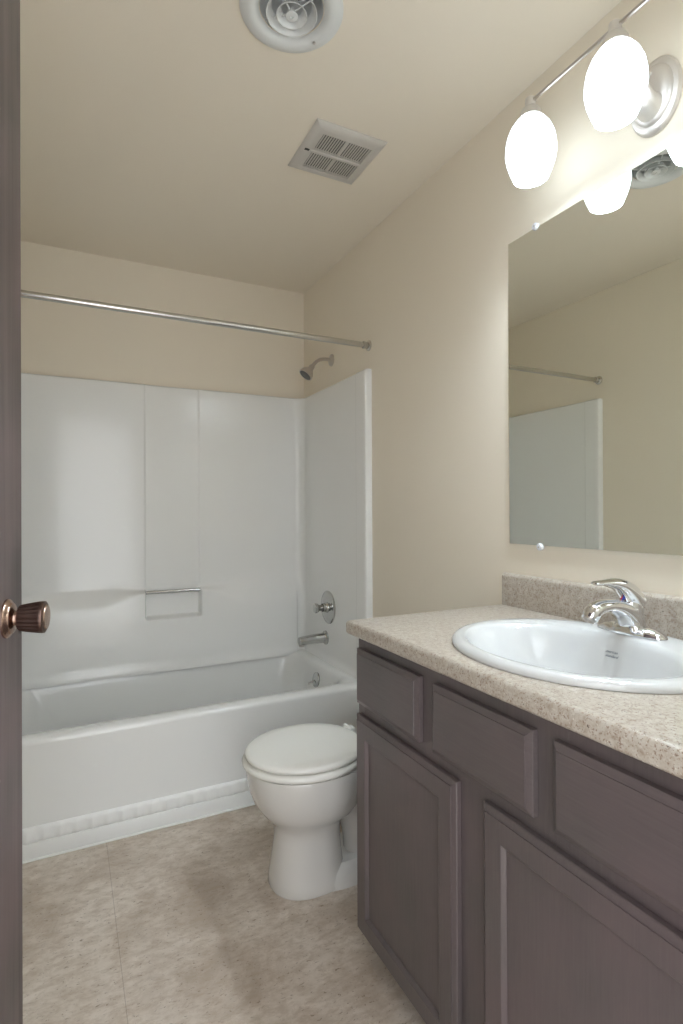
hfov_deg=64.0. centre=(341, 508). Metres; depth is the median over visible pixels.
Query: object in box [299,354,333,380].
shower fixture
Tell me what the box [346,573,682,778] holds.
countertop
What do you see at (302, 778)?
toilet
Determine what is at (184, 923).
floor
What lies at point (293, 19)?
ceiling vent
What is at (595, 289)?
wall mirror
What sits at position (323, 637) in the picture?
tub spout
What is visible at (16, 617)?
door
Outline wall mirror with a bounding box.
[508,139,682,555]
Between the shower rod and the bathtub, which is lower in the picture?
the bathtub
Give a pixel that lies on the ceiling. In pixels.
(161, 133)
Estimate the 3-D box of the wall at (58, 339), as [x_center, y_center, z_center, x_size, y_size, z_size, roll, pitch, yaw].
[-0.929,-0.021,2.866,1.540,2.440,0.120,0,0,-27]
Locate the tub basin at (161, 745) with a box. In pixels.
[22,649,358,828]
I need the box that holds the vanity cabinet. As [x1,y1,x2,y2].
[357,638,682,1023]
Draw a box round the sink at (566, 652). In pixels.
[451,618,682,693]
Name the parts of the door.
knob, knob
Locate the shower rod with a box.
[21,290,370,350]
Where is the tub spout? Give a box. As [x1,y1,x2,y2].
[298,630,328,646]
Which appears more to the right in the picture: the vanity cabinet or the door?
the vanity cabinet
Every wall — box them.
[21,241,303,398]
[304,0,682,617]
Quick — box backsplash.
[502,573,682,639]
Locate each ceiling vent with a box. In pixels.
[239,0,342,52]
[288,118,387,184]
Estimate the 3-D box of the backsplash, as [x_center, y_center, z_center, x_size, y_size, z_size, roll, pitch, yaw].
[0.724,0.245,1.264,0.018,0.098,0.977,0,0,-27]
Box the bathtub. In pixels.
[21,368,372,863]
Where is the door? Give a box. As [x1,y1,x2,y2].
[0,0,49,1023]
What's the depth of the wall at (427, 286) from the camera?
1.91 m
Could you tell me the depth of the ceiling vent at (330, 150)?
1.89 m
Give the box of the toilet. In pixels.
[242,723,356,900]
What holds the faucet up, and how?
on the sink at (566, 652)
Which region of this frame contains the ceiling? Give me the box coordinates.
[20,0,621,293]
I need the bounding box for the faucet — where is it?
[581,578,667,640]
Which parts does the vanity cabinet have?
drawer, door, drawer, door, drawer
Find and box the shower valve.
[312,591,335,623]
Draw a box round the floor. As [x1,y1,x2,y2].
[22,805,425,1023]
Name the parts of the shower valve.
valve handle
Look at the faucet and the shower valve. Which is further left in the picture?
the shower valve
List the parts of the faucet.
spout, lever handle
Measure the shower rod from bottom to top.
0.048 m
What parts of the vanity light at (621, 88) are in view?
lamp shade, lamp shade, lamp arm, wall plate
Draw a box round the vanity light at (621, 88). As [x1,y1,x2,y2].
[505,0,682,187]
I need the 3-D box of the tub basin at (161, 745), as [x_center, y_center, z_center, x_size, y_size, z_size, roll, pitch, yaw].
[-0.723,0.991,2.461,1.536,0.413,0.772,0,0,-27]
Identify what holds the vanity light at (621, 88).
attached to the wall at (427, 286)
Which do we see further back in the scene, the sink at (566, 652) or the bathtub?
the bathtub

